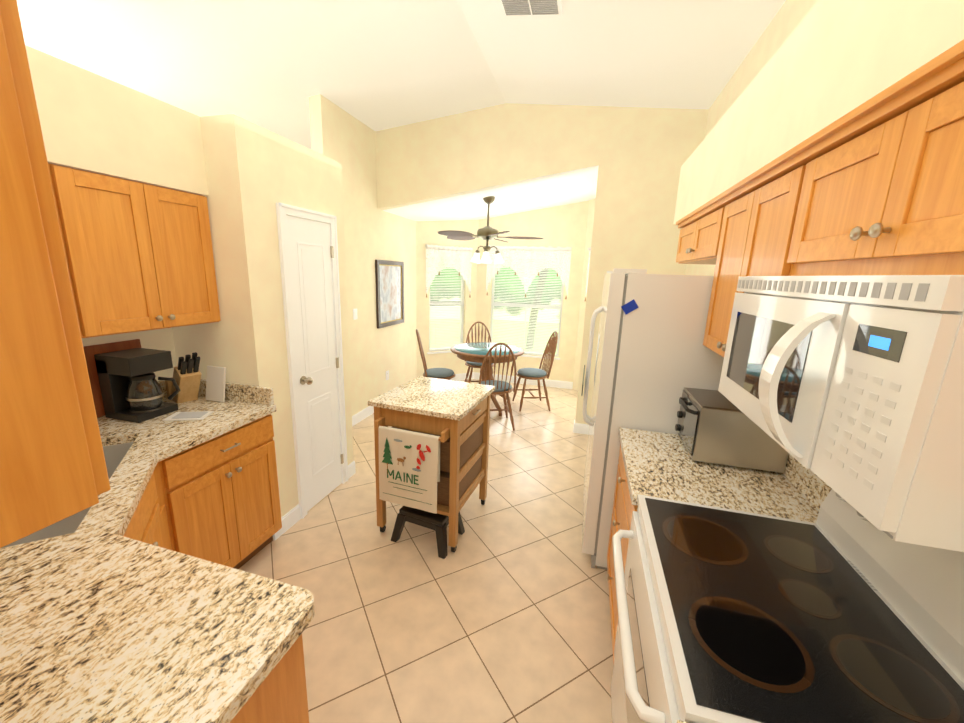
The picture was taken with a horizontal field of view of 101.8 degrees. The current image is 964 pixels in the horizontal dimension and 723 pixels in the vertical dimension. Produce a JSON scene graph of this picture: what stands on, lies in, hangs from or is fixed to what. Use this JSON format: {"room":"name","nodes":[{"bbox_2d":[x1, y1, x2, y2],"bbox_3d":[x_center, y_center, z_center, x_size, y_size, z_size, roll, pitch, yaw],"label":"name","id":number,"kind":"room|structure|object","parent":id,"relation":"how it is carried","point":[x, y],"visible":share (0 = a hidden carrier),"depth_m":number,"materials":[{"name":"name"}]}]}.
{"room":"kitchen","nodes":[
{"label":"kitchen","id":0,"kind":"room"},
{"bbox_2d":[25,45,208,195],"bbox_3d":[-1.816,-0.939,1.421,0.390,0.377,1.410,5,13,14],"label":"soffit","id":1,"kind":"structure","parent":0,"point":[92,122],"depth_m":1.65,"materials":[{"name":"paint"}]},
{"bbox_2d":[82,94,416,415],"bbox_3d":[-1.683,-0.850,3.014,0.120,3.600,5.370,5,13,14],"label":"wall","id":2,"kind":"structure","parent":0,"point":[372,232],"depth_m":4.27,"materials":[{"name":"paint"}]},
{"bbox_2d":[0,0,110,547],"bbox_3d":[-0.925,-0.138,0.425,0.758,0.680,0.336,5,13,14],"label":"upper cabinet","id":3,"kind":"object","parent":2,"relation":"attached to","point":[85,254],"depth_m":0.47,"materials":[{"name":"brown wood"}]},
{"bbox_2d":[80,170,115,334],"bbox_3d":[-1.888,-0.362,1.246,0.431,0.670,0.847,5,13,14],"label":"upper cabinet","id":4,"kind":"object","parent":2,"relation":"attached to","point":[85,184],"depth_m":1.64,"materials":[{"name":"brown wood"}]},
{"bbox_2d":[88,172,220,333],"bbox_3d":[-1.743,-0.495,1.862,0.386,0.670,0.712,5,13,14],"label":"upper cabinet","id":5,"kind":"object","parent":2,"relation":"attached to","point":[156,241],"depth_m":1.85,"materials":[{"name":"brown wood"}]},
{"bbox_2d":[158,380,167,398],"bbox_3d":[-2.045,0.291,1.699,0.022,0.100,1.496,5,13,14],"label":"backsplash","id":6,"kind":"structure","parent":2,"relation":"attached to","point":[162,382],"depth_m":2.30,"materials":[{"name":"beige stone"}]},
{"bbox_2d":[353,308,357,319],"bbox_3d":[-1.350,-0.506,4.177,0.010,0.116,0.074,5,13,14],"label":"light switch","id":7,"kind":"object","parent":2,"relation":"attached to","point":[355,317],"visible":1,"depth_m":4.17,"materials":[{"name":"white plastic"}]},
{"bbox_2d":[352,406,373,425],"bbox_3d":[-1.319,0.574,4.688,0.012,0.112,2.600,5,13,14],"label":"baseboard","id":8,"kind":"structure","parent":2,"relation":"attached to","point":[363,414],"depth_m":4.49,"materials":[{"name":"white wood"}]},
{"bbox_2d":[375,260,403,328],"bbox_3d":[-1.132,-0.844,4.871,0.028,0.790,0.680,5,13,14],"label":"picture frame","id":9,"kind":"object","parent":2,"relation":"attached to","point":[389,293],"visible":1,"depth_m":4.83,"materials":[{"name":"brown"}]},
{"bbox_2d":[17,0,505,149],"bbox_3d":[-3.104,-1.863,1.580,5.220,0.752,8.600,5,13,14],"label":"ceiling","id":10,"kind":"structure","parent":0,"point":[275,65],"depth_m":2.78,"materials":[{"name":"paint"}]},
{"bbox_2d":[172,114,353,539],"bbox_3d":[-1.450,-0.169,2.710,0.600,2.420,0.900,5,13,14],"label":"wall","id":11,"kind":"structure","parent":0,"point":[255,173],"depth_m":2.24,"materials":[{"name":"paint"}]},
{"bbox_2d":[198,379,275,406],"bbox_3d":[-1.518,0.172,2.310,0.674,0.100,0.022,5,13,14],"label":"backsplash","id":12,"kind":"structure","parent":11,"relation":"attached to","point":[239,393],"depth_m":2.26,"materials":[{"name":"beige stone"}]},
{"bbox_2d":[273,504,300,539],"bbox_3d":[-1.279,1.052,2.574,0.012,0.112,0.235,5,13,14],"label":"baseboard","id":13,"kind":"structure","parent":11,"relation":"attached to","point":[290,518],"depth_m":2.58,"materials":[{"name":"white wood"}]},
{"bbox_2d":[276,202,347,518],"bbox_3d":[-1.113,0.032,2.719,0.078,2.047,0.540,5,13,14],"label":"door","id":14,"kind":"structure","parent":11,"relation":"attached to","point":[308,252],"depth_m":2.68,"materials":[{"name":"white"}]},
{"bbox_2d":[348,461,355,478],"bbox_3d":[-1.093,0.905,3.254,0.012,0.112,0.125,5,13,14],"label":"baseboard","id":15,"kind":"structure","parent":11,"relation":"attached to","point":[351,470],"depth_m":3.26,"materials":[{"name":"white wood"}]},
{"bbox_2d":[238,379,612,722],"bbox_3d":[-1.885,1.027,2.982,7.400,0.060,10.700,5,13,14],"label":"floor","id":16,"kind":"structure","parent":0,"point":[501,614],"depth_m":2.10,"materials":[{"name":"tile"}]},
{"bbox_2d":[0,447,275,622],"bbox_3d":[-1.520,0.902,1.464,1.052,0.875,0.926,5,13,14],"label":"base cabinet","id":17,"kind":"object","parent":16,"relation":"on","point":[18,590],"depth_m":1.05,"materials":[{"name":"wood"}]},
{"bbox_2d":[0,535,313,722],"bbox_3d":[-0.877,1.058,0.870,0.738,0.875,0.715,5,13,14],"label":"base cabinet","id":18,"kind":"object","parent":16,"relation":"on","point":[134,595],"depth_m":0.84,"materials":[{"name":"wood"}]},
{"bbox_2d":[0,411,313,722],"bbox_3d":[-1.213,0.463,1.378,1.816,0.038,1.742,5,13,14],"label":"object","id":19,"kind":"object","parent":18,"relation":"on","point":[150,476],"depth_m":1.76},
{"bbox_2d":[83,339,140,417],"bbox_3d":[-1.919,0.085,2.036,0.041,0.360,0.320,5,13,14],"label":"cutting board","id":20,"kind":"object","parent":19,"relation":"on","point":[90,351],"visible":0.17,"depth_m":1.97,"materials":[{"name":"brown wood"}]},
{"bbox_2d":[94,348,180,422],"bbox_3d":[-1.740,0.116,2.004,0.268,0.325,0.200,5,13,14],"label":"coffee maker","id":21,"kind":"object","parent":19,"relation":"on","point":[131,388],"visible":1,"depth_m":1.95,"materials":[{"name":"black plastic"}]},
{"bbox_2d":[165,352,200,402],"bbox_3d":[-1.688,0.084,2.218,0.292,0.297,0.100,11,15,34],"label":"knife block","id":22,"kind":"object","parent":19,"relation":"on","point":[186,375],"visible":0.96,"depth_m":2.17,"materials":[{"name":"brown wood"}]},
{"bbox_2d":[163,411,213,420],"bbox_3d":[-1.519,0.281,2.032,0.180,0.007,0.120,0,13,-10],"label":"paper note","id":23,"kind":"object","parent":19,"relation":"on","point":[196,415],"visible":1,"depth_m":2.02,"materials":[{"name":"white paper"}]},
{"bbox_2d":[206,366,225,401],"bbox_3d":[-1.539,0.129,2.264,0.130,0.198,0.046,5,13,14],"label":"cutting board","id":24,"kind":"object","parent":19,"relation":"on","point":[215,382],"visible":1,"depth_m":2.26,"materials":[{"name":"white plastic"}]},
{"bbox_2d":[97,395,275,442],"bbox_3d":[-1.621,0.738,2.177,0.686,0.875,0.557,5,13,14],"label":"countertop","id":25,"kind":"structure","parent":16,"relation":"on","point":[225,416],"depth_m":1.96,"materials":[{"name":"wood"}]},
{"bbox_2d":[391,506,464,558],"bbox_3d":[-0.346,1.039,2.541,0.392,0.215,0.292,7,14,22],"label":"step stool","id":26,"kind":"object","parent":16,"relation":"on","point":[438,523],"visible":0.69,"depth_m":2.44,"materials":[{"name":"black plastic"}]},
{"bbox_2d":[368,376,494,551],"bbox_3d":[-0.321,0.658,2.630,0.598,0.918,0.701,6,13,19],"label":"island cart","id":27,"kind":"object","parent":16,"relation":"on","point":[431,448],"visible":1,"depth_m":2.35,"materials":[{"name":"brown wood"}]},
{"bbox_2d":[416,329,454,379],"bbox_3d":[-0.577,0.098,4.899,0.494,1.004,0.432,0,13,-8],"label":"chair","id":28,"kind":"object","parent":16,"relation":"on","point":[444,373],"visible":0.69,"depth_m":4.79,"materials":[{"name":"blue fabric"}]},
{"bbox_2d":[464,321,495,396],"bbox_3d":[-0.030,-0.044,5.611,0.432,1.004,0.494,0,13,-8],"label":"chair","id":29,"kind":"object","parent":16,"relation":"on","point":[472,365],"visible":0.52,"depth_m":5.71,"materials":[{"name":"brown wood"}]},
{"bbox_2d":[450,342,523,415],"bbox_3d":[0.055,0.210,5.016,0.930,0.770,0.930,5,13,14],"label":"dining table","id":30,"kind":"object","parent":16,"relation":"on","point":[474,352],"visible":0.54,"depth_m":4.81,"materials":[{"name":"brown wood"}]},
{"bbox_2d":[478,343,515,430],"bbox_3d":[0.148,0.242,4.371,0.432,1.004,0.494,0,13,-8],"label":"chair","id":31,"kind":"object","parent":16,"relation":"on","point":[505,388],"visible":0.69,"depth_m":4.22,"materials":[{"name":"brown wood"}]},
{"bbox_2d":[512,331,557,411],"bbox_3d":[0.695,0.101,5.083,0.494,1.004,0.432,0,13,-8],"label":"chair","id":32,"kind":"object","parent":16,"relation":"on","point":[538,375],"visible":1,"depth_m":5.00,"materials":[{"name":"brown wood"}]},
{"bbox_2d":[606,447,637,664],"bbox_3d":[0.948,0.915,1.788,0.636,0.875,0.696,5,13,14],"label":"base cabinet","id":33,"kind":"object","parent":16,"relation":"on","point":[622,510],"depth_m":1.84,"materials":[{"name":"brown wood"}]},
{"bbox_2d":[618,427,818,522],"bbox_3d":[0.956,0.468,1.689,0.651,0.038,0.696,5,13,14],"label":"countertop","id":34,"kind":"structure","parent":33,"relation":"on","point":[655,464],"depth_m":1.56,"materials":[{"name":"beige stone"}]},
{"bbox_2d":[675,387,788,472],"bbox_3d":[1.105,0.298,1.793,0.393,0.258,0.322,5,13,14],"label":"toaster oven","id":35,"kind":"object","parent":34,"relation":"on","point":[715,426],"visible":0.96,"depth_m":1.65,"materials":[{"name":"silver metal"}]},
{"bbox_2d":[581,268,723,569],"bbox_3d":[1.065,0.320,2.487,0.856,1.737,0.904,5,13,14],"label":"fridge","id":36,"kind":"object","parent":16,"relation":"on","point":[655,356],"visible":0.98,"depth_m":2.02,"materials":[{"name":"white metal"}]},
{"bbox_2d":[611,489,963,722],"bbox_3d":[0.722,0.926,1.077,0.718,1.150,0.756,5,13,14],"label":"range","id":37,"kind":"object","parent":16,"relation":"on","point":[841,610],"visible":0.88,"depth_m":0.91,"materials":[{"name":"white"}]},
{"bbox_2d":[416,220,478,376],"bbox_3d":[-0.541,-1.152,5.895,0.990,3.000,0.120,-5,15,-30],"label":"wall","id":38,"kind":"structure","parent":0,"point":[427,232],"depth_m":5.81,"materials":[{"name":"paint"}]},
{"bbox_2d":[425,244,472,353],"bbox_3d":[-0.520,-0.919,5.908,0.756,1.592,0.174,-5,15,-30],"label":"angled window","id":39,"kind":"structure","parent":38,"relation":"in","point":[462,262],"depth_m":5.89,"materials":[{"name":"white"}]},
{"bbox_2d":[450,372,473,380],"bbox_3d":[-0.557,0.270,6.155,0.990,0.112,0.012,-5,15,-30],"label":"baseboard","id":40,"kind":"structure","parent":38,"relation":"attached to","point":[459,377],"depth_m":6.28,"materials":[{"name":"white"}]},
{"bbox_2d":[383,165,598,220],"bbox_3d":[0.531,-2.058,4.886,3.220,0.595,1.895,5,13,14],"label":"ceiling","id":41,"kind":"structure","parent":0,"point":[575,186],"depth_m":4.71,"materials":[{"name":"paint"}]},
{"bbox_2d":[438,196,542,263],"bbox_3d":[0.099,-1.551,4.669,1.249,0.754,1.228,5,13,14],"label":"ceiling fan","id":42,"kind":"object","parent":41,"relation":"hanging from","point":[487,233],"visible":0.98,"depth_m":4.57,"materials":[{"name":"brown metal"}]},
{"bbox_2d":[474,201,588,381],"bbox_3d":[0.696,-1.121,5.951,1.580,3.000,0.120,5,13,14],"label":"wall","id":43,"kind":"structure","parent":0,"point":[562,226],"depth_m":5.78,"materials":[{"name":"paint"}]},
{"bbox_2d":[474,372,572,388],"bbox_3d":[0.629,0.300,6.205,1.580,0.112,0.012,5,13,14],"label":"baseboard","id":44,"kind":"structure","parent":43,"relation":"attached to","point":[559,384],"depth_m":6.14,"materials":[{"name":"white"}]},
{"bbox_2d":[486,245,571,359],"bbox_3d":[0.666,-0.894,5.958,1.250,1.662,0.174,5,13,14],"label":"window","id":45,"kind":"structure","parent":43,"relation":"in","point":[538,257],"depth_m":5.93,"materials":[{"name":"white"}]},
{"bbox_2d":[375,103,708,423],"bbox_3d":[0.445,-1.040,4.184,3.380,3.600,0.120,5,13,14],"label":"wall","id":46,"kind":"structure","parent":0,"point":[472,151],"depth_m":3.84,"materials":[{"name":"paint"}]},
{"bbox_2d":[574,423,588,434],"bbox_3d":[1.455,0.774,4.228,0.890,0.112,0.012,5,13,14],"label":"baseboard","id":47,"kind":"structure","parent":46,"relation":"attached to","point":[581,428],"depth_m":4.31,"materials":[{"name":"white wood"}]},
{"bbox_2d":[572,198,595,390],"bbox_3d":[1.742,-0.941,5.314,0.120,3.000,0.990,-5,15,-30],"label":"wall","id":48,"kind":"structure","parent":0,"point":[589,229],"depth_m":5.67,"materials":[{"name":"paint"}]},
{"bbox_2d":[585,247,590,300],"bbox_3d":[1.696,-0.728,5.333,0.174,1.622,0.756,-5,15,-30],"label":"angled window","id":49,"kind":"structure","parent":48,"relation":"in","point":[589,249],"depth_m":5.49,"materials":[{"name":"white"}]},
{"bbox_2d":[457,0,785,108],"bbox_3d":[0.243,-1.665,0.149,1.980,0.282,7.550,5,13,14],"label":"ceiling","id":50,"kind":"structure","parent":0,"point":[686,54],"depth_m":2.72,"materials":[{"name":"paint"}]},
{"bbox_2d":[498,0,562,15],"bbox_3d":[0.292,-2.154,2.365,0.380,0.048,0.190,5,13,14],"label":"ceiling vent","id":51,"kind":"object","parent":50,"relation":"in","point":[528,7],"visible":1,"depth_m":2.38,"materials":[{"name":"white metal"}]},
{"bbox_2d":[685,0,818,275],"bbox_3d":[1.080,-0.156,0.361,0.120,3.600,7.370,5,13,14],"label":"wall","id":52,"kind":"structure","parent":0,"point":[788,18],"depth_m":2.43,"materials":[{"name":"paint"}]},
{"bbox_2d":[676,212,711,264],"bbox_3d":[1.416,-0.738,2.375,0.316,0.272,0.515,5,13,14],"label":"upper cabinet","id":53,"kind":"object","parent":52,"relation":"attached to","point":[686,223],"depth_m":2.50,"materials":[{"name":"brown wood"}]},
{"bbox_2d":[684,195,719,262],"bbox_3d":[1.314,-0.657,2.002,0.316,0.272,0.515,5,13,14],"label":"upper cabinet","id":54,"kind":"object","parent":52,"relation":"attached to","point":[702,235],"depth_m":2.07,"materials":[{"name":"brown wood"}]},
{"bbox_2d":[703,144,799,356],"bbox_3d":[1.146,-0.327,1.466,0.316,0.692,0.696,5,13,14],"label":"upper cabinet","id":55,"kind":"object","parent":52,"relation":"attached to","point":[753,211],"depth_m":1.48,"materials":[{"name":"brown wood"}]},
{"bbox_2d":[782,454,831,510],"bbox_3d":[0.999,0.636,0.638,0.022,0.100,2.728,5,13,14],"label":"backsplash","id":56,"kind":"structure","parent":52,"relation":"attached to","point":[815,489],"depth_m":1.46,"materials":[{"name":"beige stone"}]},
{"bbox_2d":[776,39,963,275],"bbox_3d":[0.962,-0.339,0.738,0.316,0.360,0.760,5,13,14],"label":"upper cabinet","id":57,"kind":"object","parent":52,"relation":"attached to","point":[874,185],"depth_m":0.78,"materials":[{"name":"brown wood"}]},
{"bbox_2d":[718,275,963,551],"bbox_3d":[0.855,0.014,0.846,0.509,0.380,0.749,5,13,14],"label":"microwave","id":58,"kind":"object","parent":57,"relation":"attached to","point":[849,390],"visible":1,"depth_m":0.62,"materials":[{"name":"white"}]},
{"bbox_2d":[673,0,963,224],"bbox_3d":[0.722,-0.507,-0.236,0.340,0.377,6.200,5,13,14],"label":"soffit","id":59,"kind":"structure","parent":0,"point":[829,62],"depth_m":1.05,"materials":[{"name":"paint"}]},
{"label":"outside","id":60,"kind":"structure","parent":0,"visible":0},
{"bbox_2d":[430,257,561,353],"bbox_3d":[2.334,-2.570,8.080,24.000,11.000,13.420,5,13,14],"label":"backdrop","id":61,"kind":"structure","parent":60,"point":[499,306],"depth_m":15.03,"materials":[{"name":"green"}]}
]}

